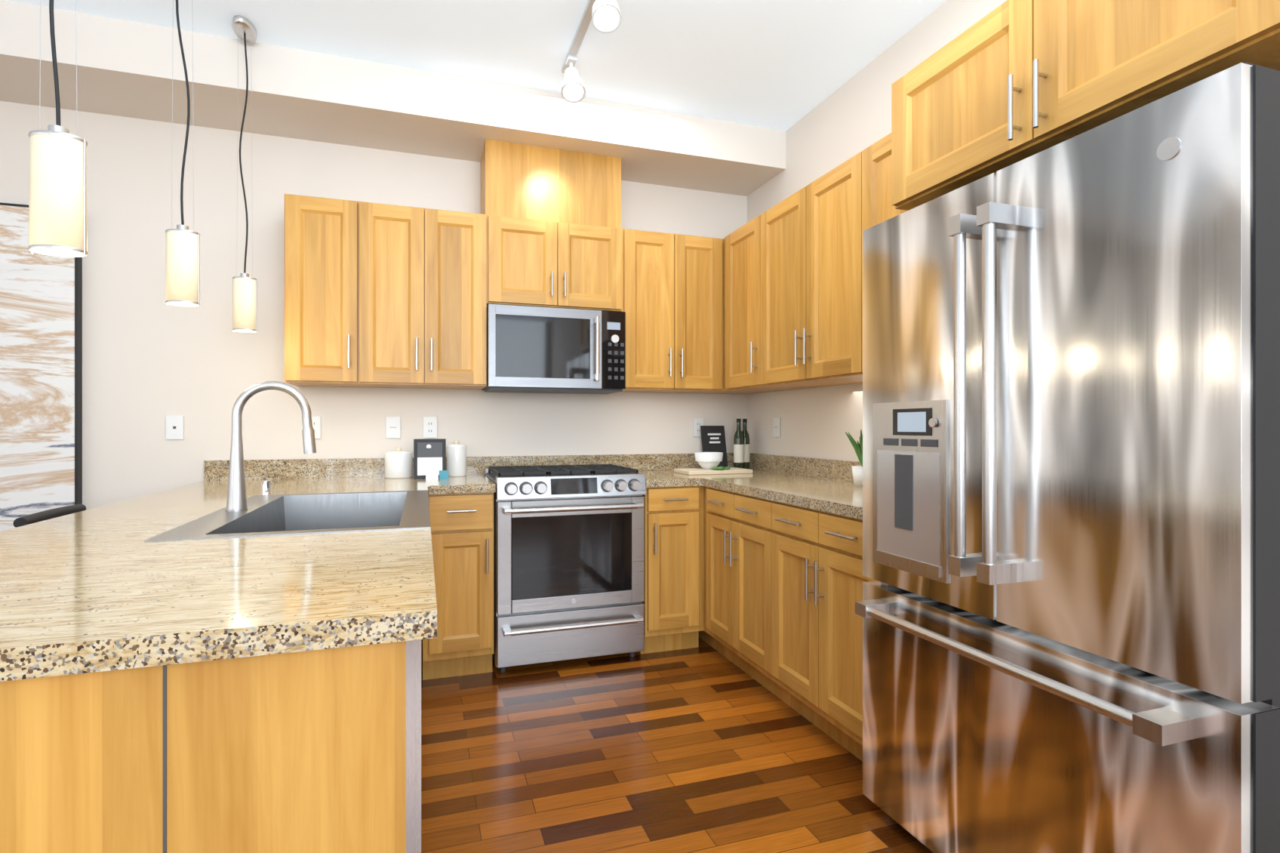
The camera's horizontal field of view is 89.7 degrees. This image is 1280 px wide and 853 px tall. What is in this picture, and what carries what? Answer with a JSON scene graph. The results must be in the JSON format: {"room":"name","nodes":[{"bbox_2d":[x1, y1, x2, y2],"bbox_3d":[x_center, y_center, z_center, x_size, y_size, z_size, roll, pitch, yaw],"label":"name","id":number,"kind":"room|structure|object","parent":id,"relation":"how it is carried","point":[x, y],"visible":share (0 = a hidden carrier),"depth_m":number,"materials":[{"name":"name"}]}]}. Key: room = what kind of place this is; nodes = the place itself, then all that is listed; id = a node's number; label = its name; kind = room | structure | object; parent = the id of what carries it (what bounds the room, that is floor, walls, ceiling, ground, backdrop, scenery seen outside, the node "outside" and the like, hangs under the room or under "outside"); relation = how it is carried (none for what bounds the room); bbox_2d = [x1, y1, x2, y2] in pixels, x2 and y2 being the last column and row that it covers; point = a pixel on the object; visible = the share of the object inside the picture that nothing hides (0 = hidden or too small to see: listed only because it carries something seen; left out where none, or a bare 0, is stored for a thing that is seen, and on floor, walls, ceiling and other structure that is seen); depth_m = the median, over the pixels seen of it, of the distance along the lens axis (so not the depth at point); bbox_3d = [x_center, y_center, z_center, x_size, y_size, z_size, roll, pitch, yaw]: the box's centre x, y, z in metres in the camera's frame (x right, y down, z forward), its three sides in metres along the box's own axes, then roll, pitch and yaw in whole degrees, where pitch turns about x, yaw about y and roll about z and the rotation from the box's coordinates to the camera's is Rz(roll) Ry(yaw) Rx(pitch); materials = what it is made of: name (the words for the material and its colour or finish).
{"room":"kitchen","nodes":[
{"label":"kitchen","id":0,"kind":"room"},
{"bbox_2d":[0,101,747,642],"bbox_3d":[-2.447,-0.265,3.184,6.840,2.910,0.142,0,0,-19],"label":"wall","id":1,"kind":"structure","parent":0,"point":[151,361],"depth_m":3.28,"materials":[{"name":"paint"}]},
{"bbox_2d":[0,202,82,531],"bbox_3d":[-3.151,-0.245,2.872,1.065,1.550,0.042,0,0,-19],"label":"canvas art","id":2,"kind":"object","parent":1,"relation":"attached to","point":[41,382],"visible":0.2,"depth_m":2.97,"materials":[{"name":"white fabric"}]},
{"bbox_2d":[166,415,183,439],"bbox_3d":[-2.297,0.005,3.178,0.072,0.116,0.008,0,0,-19],"label":"wall jack","id":3,"kind":"object","parent":1,"relation":"attached to","point":[174,427],"visible":1,"depth_m":3.18,"materials":[{"name":"white plastic"}]},
{"bbox_2d":[311,416,320,438],"bbox_3d":[-1.714,0.005,3.375,0.072,0.116,0.008,0,0,-19],"label":"electrical outlet plate","id":4,"kind":"object","parent":1,"relation":"attached to","point":[316,423],"visible":0.42,"depth_m":3.38,"materials":[{"name":"white plastic"}]},
{"bbox_2d":[284,193,378,387],"bbox_3d":[-1.546,-0.655,3.251,0.390,0.890,0.350,0,0,-19],"label":"upper cabinet","id":5,"kind":"object","parent":1,"relation":"attached to","point":[330,243],"depth_m":3.09,"materials":[{"name":"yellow wood"}]},
{"bbox_2d":[386,416,400,437],"bbox_3d":[-1.342,0.005,3.500,0.072,0.116,0.010,0,0,-19],"label":"electrical outlet plate","id":6,"kind":"object","parent":1,"relation":"attached to","point":[392,426],"visible":1,"depth_m":3.50,"materials":[{"name":"white plastic"}]},
{"bbox_2d":[423,416,436,437],"bbox_3d":[-1.161,0.005,3.562,0.072,0.116,0.008,0,0,-19],"label":"electrical outlet plate","id":7,"kind":"object","parent":1,"relation":"attached to","point":[429,426],"visible":1,"depth_m":3.56,"materials":[{"name":"white plastic"}]},
{"bbox_2d":[375,203,504,389],"bbox_3d":[-1.133,-0.655,3.391,0.749,0.890,0.350,0,0,-19],"label":"upper cabinet","id":8,"kind":"object","parent":1,"relation":"attached to","point":[377,295],"depth_m":3.24,"materials":[{"name":"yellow wood"}]},
{"bbox_2d":[480,138,621,227],"bbox_3d":[-0.505,-1.300,3.624,0.740,0.400,0.310,0,0,-19],"label":"enclosure","id":9,"kind":"object","parent":1,"relation":"attached to","point":[519,180],"visible":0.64,"depth_m":3.47,"materials":[{"name":"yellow wood"}]},
{"bbox_2d":[504,216,625,311],"bbox_3d":[-0.496,-0.870,3.606,0.737,0.460,0.350,0,0,-19],"label":"upper cabinet","id":10,"kind":"object","parent":1,"relation":"attached to","point":[553,264],"depth_m":3.45,"materials":[{"name":"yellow wood"}]},
{"bbox_2d":[481,304,625,393],"bbox_3d":[-0.480,-0.409,3.559,0.731,0.432,0.444,0,0,-19],"label":"microwave","id":11,"kind":"object","parent":10,"relation":"attached to","point":[536,349],"visible":1,"depth_m":3.40,"materials":[{"name":"silver metal"}]},
{"bbox_2d":[621,228,725,393],"bbox_3d":[0.105,-0.655,3.808,0.672,0.890,0.350,0,0,-19],"label":"upper cabinet","id":12,"kind":"object","parent":1,"relation":"attached to","point":[674,282],"depth_m":3.66,"materials":[{"name":"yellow wood"}]},
{"bbox_2d":[692,418,703,436],"bbox_3d":[0.370,0.005,4.078,0.072,0.116,0.008,0,0,-19],"label":"electrical outlet plate","id":13,"kind":"object","parent":1,"relation":"attached to","point":[697,423],"visible":0.92,"depth_m":4.07,"materials":[{"name":"white plastic"}]},
{"bbox_2d":[713,390,767,393],"bbox_3d":[0.558,-0.655,3.961,0.409,0.890,0.350,0,0,-19],"label":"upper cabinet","id":14,"kind":"object","parent":1,"relation":"attached to","point":[726,392],"depth_m":3.94,"materials":[{"name":"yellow wood"}]},
{"bbox_2d":[6,0,946,130],"bbox_3d":[-1.160,-1.770,-0.629,6.840,0.100,8.190,0,0,-19],"label":"ceiling","id":15,"kind":"structure","parent":0,"point":[783,65],"depth_m":2.86,"materials":[{"name":"paint"}]},
{"bbox_2d":[27,0,87,257],"bbox_3d":[-1.154,-1.030,1.278,0.096,1.379,0.164,0,0,-19],"label":"pendant light","id":16,"kind":"object","parent":15,"relation":"hanging from","point":[57,213],"visible":1,"depth_m":1.25,"materials":[{"name":"beige glass"}]},
{"bbox_2d":[165,0,200,306],"bbox_3d":[-1.442,-1.050,2.030,0.096,1.339,0.164,0,0,-19],"label":"pendant light","id":17,"kind":"object","parent":15,"relation":"hanging from","point":[183,267],"visible":1,"depth_m":2.01,"materials":[{"name":"beige glass"}]},
{"bbox_2d":[232,15,257,332],"bbox_3d":[-1.702,-1.063,2.771,0.096,1.314,0.164,0,0,-19],"label":"pendant light","id":18,"kind":"object","parent":15,"relation":"hanging from","point":[244,302],"visible":1,"depth_m":2.75,"materials":[{"name":"beige glass"}]},
{"bbox_2d":[0,0,785,196],"bbox_3d":[-2.356,-1.610,2.916,6.606,0.220,0.473,0,0,-19],"label":"soffit beam","id":19,"kind":"structure","parent":15,"relation":"attached to","point":[112,66],"depth_m":3.09,"materials":[{"name":"paint"}]},
{"bbox_2d":[560,0,621,102],"bbox_3d":[-0.064,-1.609,2.221,0.112,0.222,1.850,0,0,-19],"label":"track light","id":20,"kind":"object","parent":15,"relation":"attached to","point":[604,16],"visible":1,"depth_m":2.75,"materials":[{"name":"grey metal"}]},
{"bbox_2d":[421,636,933,852],"bbox_3d":[-1.160,1.240,-0.629,6.840,0.100,8.190,0,0,-19],"label":"floor","id":21,"kind":"structure","parent":0,"point":[704,746],"depth_m":2.25,"materials":[{"name":"brown wood"}]},
{"bbox_2d":[12,504,86,527],"bbox_3d":[-2.064,0.753,2.522,0.435,0.875,0.440,0,0,-19],"label":"bar stool","id":22,"kind":"object","parent":21,"relation":"on","point":[41,516],"visible":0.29,"depth_m":2.41,"materials":[{"name":"grey"}]},
{"bbox_2d":[0,639,421,852],"bbox_3d":[-1.239,0.750,2.103,0.998,0.880,2.722,0,0,-19],"label":"base cabinet","id":23,"kind":"object","parent":21,"relation":"on","point":[315,751],"visible":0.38,"depth_m":0.89,"materials":[{"name":"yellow wood"}]},
{"bbox_2d":[0,468,862,681],"bbox_3d":[-0.298,0.290,2.401,3.030,0.040,2.760,0,0,-19],"label":"countertop","id":24,"kind":"structure","parent":23,"relation":"on","point":[101,588],"depth_m":1.13,"materials":[{"name":"beige stone"}]},
{"bbox_2d":[261,480,272,493],"bbox_3d":[-1.515,0.245,2.613,0.040,0.050,0.040,0,0,-19],"label":"button","id":25,"kind":"object","parent":24,"relation":"on","point":[266,486],"visible":1,"depth_m":2.60,"materials":[{"name":"silver metal"}]},
{"bbox_2d":[225,381,316,511],"bbox_3d":[-1.188,0.060,2.079,0.259,0.414,0.060,0,0,-19],"label":"faucet","id":26,"kind":"object","parent":24,"relation":"on","point":[236,497],"visible":1,"depth_m":2.04,"materials":[{"name":"silver metal"}]},
{"bbox_2d":[144,489,430,541],"bbox_3d":[-1.027,0.386,2.107,0.638,0.237,1.047,0,0,-19],"label":"stainless steel sink","id":27,"kind":"object","parent":24,"relation":"in","point":[271,515],"visible":0.21,"depth_m":2.44,"materials":[{"name":"grey metal"}]},
{"bbox_2d":[384,446,412,478],"bbox_3d":[-1.276,0.190,3.406,0.140,0.161,0.140,0,0,-19],"label":"canister","id":28,"kind":"object","parent":24,"relation":"on","point":[398,463],"visible":1,"depth_m":3.35,"materials":[{"name":"white ceramic"}]},
{"bbox_2d":[413,438,446,479],"bbox_3d":[-1.095,0.168,3.356,0.159,0.205,0.060,0,0,-19],"label":"framed sign","id":29,"kind":"object","parent":24,"relation":"on","point":[429,453],"visible":0.88,"depth_m":3.34,"materials":[{"name":"black plastic"}]},
{"bbox_2d":[425,468,448,480],"bbox_3d":[-1.032,0.242,3.277,0.110,0.055,0.030,0,0,-19],"label":"cards","id":30,"kind":"object","parent":24,"relation":"on","point":[432,474],"visible":1,"depth_m":3.27,"materials":[{"name":"white paper"}]},
{"bbox_2d":[446,440,466,476],"bbox_3d":[-0.998,0.172,3.505,0.104,0.196,0.104,0,0,-19],"label":"canister","id":31,"kind":"object","parent":24,"relation":"on","point":[456,459],"visible":1,"depth_m":3.46,"materials":[{"name":"white ceramic"}]},
{"bbox_2d":[673,467,752,474],"bbox_3d":[0.424,0.259,3.747,0.400,0.022,0.230,0,0,-19],"label":"cutting board","id":32,"kind":"object","parent":24,"relation":"on","point":[702,471],"visible":0.98,"depth_m":3.66,"materials":[{"name":"beige wood"}]},
{"bbox_2d":[694,452,723,469],"bbox_3d":[0.403,0.201,3.777,0.168,0.095,0.168,0,0,-19],"label":"bowl","id":33,"kind":"object","parent":32,"relation":"on","point":[708,460],"visible":1,"depth_m":3.72,"materials":[{"name":"white ceramic"}]},
{"bbox_2d":[710,466,730,470],"bbox_3d":[0.464,0.237,3.672,0.115,0.021,0.071,0,0,-19],"label":"herbs","id":34,"kind":"object","parent":32,"relation":"on","point":[719,468],"visible":1,"depth_m":3.66,"materials":[{"name":"green plant"}]},
{"bbox_2d":[700,425,727,467],"bbox_3d":[0.466,0.133,4.044,0.160,0.275,0.069,0,0,-19],"label":"sign","id":35,"kind":"object","parent":24,"relation":"on","point":[713,438],"visible":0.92,"depth_m":4.04,"materials":[{"name":"black"}]},
{"bbox_2d":[733,418,743,468],"bbox_3d":[0.605,0.111,3.946,0.061,0.318,0.061,0,0,-19],"label":"wine bottle","id":36,"kind":"object","parent":24,"relation":"on","point":[738,450],"visible":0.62,"depth_m":3.92,"materials":[{"name":"green glass"}]},
{"bbox_2d":[741,418,749,469],"bbox_3d":[0.652,0.111,4.004,0.061,0.318,0.061,0,0,-19],"label":"wine bottle","id":37,"kind":"object","parent":24,"relation":"on","point":[745,432],"visible":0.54,"depth_m":3.98,"materials":[{"name":"green glass"}]},
{"bbox_2d":[845,429,862,486],"bbox_3d":[1.004,0.142,2.920,0.131,0.256,0.134,0,0,-19],"label":"plant","id":38,"kind":"object","parent":24,"relation":"on","point":[857,474],"visible":0.58,"depth_m":2.89,"materials":[{"name":"green plant"}]},
{"bbox_2d":[422,492,493,679],"bbox_3d":[-0.938,0.750,3.278,0.320,0.880,0.688,0,0,-19],"label":"base cabinet","id":39,"kind":"object","parent":21,"relation":"on","point":[462,536],"visible":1,"depth_m":3.00,"materials":[{"name":"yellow wood"}]},
{"bbox_2d":[484,464,646,672],"bbox_3d":[-0.412,0.706,3.408,0.740,0.968,0.678,0,0,-19],"label":"gas range","id":40,"kind":"object","parent":21,"relation":"on","point":[568,561],"visible":1,"depth_m":3.15,"materials":[{"name":"silver metal"}]},
{"bbox_2d":[638,485,704,653],"bbox_3d":[0.090,0.750,3.625,0.330,0.880,0.688,0,0,-19],"label":"base cabinet","id":41,"kind":"object","parent":21,"relation":"on","point":[673,602],"visible":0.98,"depth_m":3.35,"materials":[{"name":"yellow wood"}]},
{"bbox_2d":[698,630,701,638],"bbox_3d":[0.529,0.750,3.735,0.610,0.880,0.761,0,0,-19],"label":"base cabinet","id":42,"kind":"object","parent":21,"relation":"on","point":[700,632],"depth_m":3.62,"materials":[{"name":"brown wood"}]},
{"bbox_2d":[701,486,759,682],"bbox_3d":[0.746,0.750,3.089,0.610,0.880,0.718,0,0,-19],"label":"base cabinet","id":43,"kind":"object","parent":21,"relation":"on","point":[731,519],"depth_m":3.05,"materials":[{"name":"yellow wood"}]},
{"bbox_2d":[759,498,876,761],"bbox_3d":[0.942,0.750,2.508,0.610,0.880,0.750,0,0,-19],"label":"base cabinet","id":44,"kind":"object","parent":21,"relation":"on","point":[783,593],"depth_m":2.42,"materials":[{"name":"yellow wood"}]},
{"bbox_2d":[855,61,1279,852],"bbox_3d":[1.135,0.284,1.637,0.762,1.812,0.984,0,0,-19],"label":"refrigerator","id":45,"kind":"object","parent":21,"relation":"on","point":[1068,607],"visible":1,"depth_m":1.33,"materials":[{"name":"silver metal"}]},
{"bbox_2d":[747,0,1006,482],"bbox_3d":[2.032,-0.265,0.387,0.142,2.910,8.073,0,0,-19],"label":"wall","id":46,"kind":"structure","parent":0,"point":[849,118],"depth_m":3.32,"materials":[{"name":"paint"}]},
{"bbox_2d":[723,221,790,391],"bbox_3d":[0.721,-0.655,3.571,0.350,0.890,0.535,0,0,-19],"label":"upper cabinet","id":47,"kind":"object","parent":46,"relation":"attached to","point":[736,244],"depth_m":3.59,"materials":[{"name":"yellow wood"}]},
{"bbox_2d":[773,417,780,436],"bbox_3d":[0.813,0.005,3.831,0.010,0.116,0.072,0,0,-19],"label":"electrical outlet plate","id":48,"kind":"object","parent":46,"relation":"attached to","point":[776,426],"visible":1,"depth_m":3.82,"materials":[{"name":"white plastic"}]},
{"bbox_2d":[750,160,862,389],"bbox_3d":[0.915,-0.655,2.994,0.350,0.890,0.939,0,0,-19],"label":"upper cabinet","id":49,"kind":"object","parent":46,"relation":"attached to","point":[792,291],"depth_m":2.96,"materials":[{"name":"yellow wood"}]},
{"bbox_2d":[846,132,907,380],"bbox_3d":[1.105,-0.655,2.433,0.350,0.890,0.504,0,0,-19],"label":"upper cabinet","id":50,"kind":"object","parent":46,"relation":"attached to","point":[869,172],"depth_m":2.56,"materials":[{"name":"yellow wood"}]},
{"bbox_2d":[891,0,1279,210],"bbox_3d":[1.218,-0.900,1.678,0.618,0.400,1.000,0,0,-19],"label":"upper cabinet","id":51,"kind":"object","parent":46,"relation":"attached to","point":[1007,83],"visible":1,"depth_m":1.55,"materials":[{"name":"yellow wood"}]}
]}

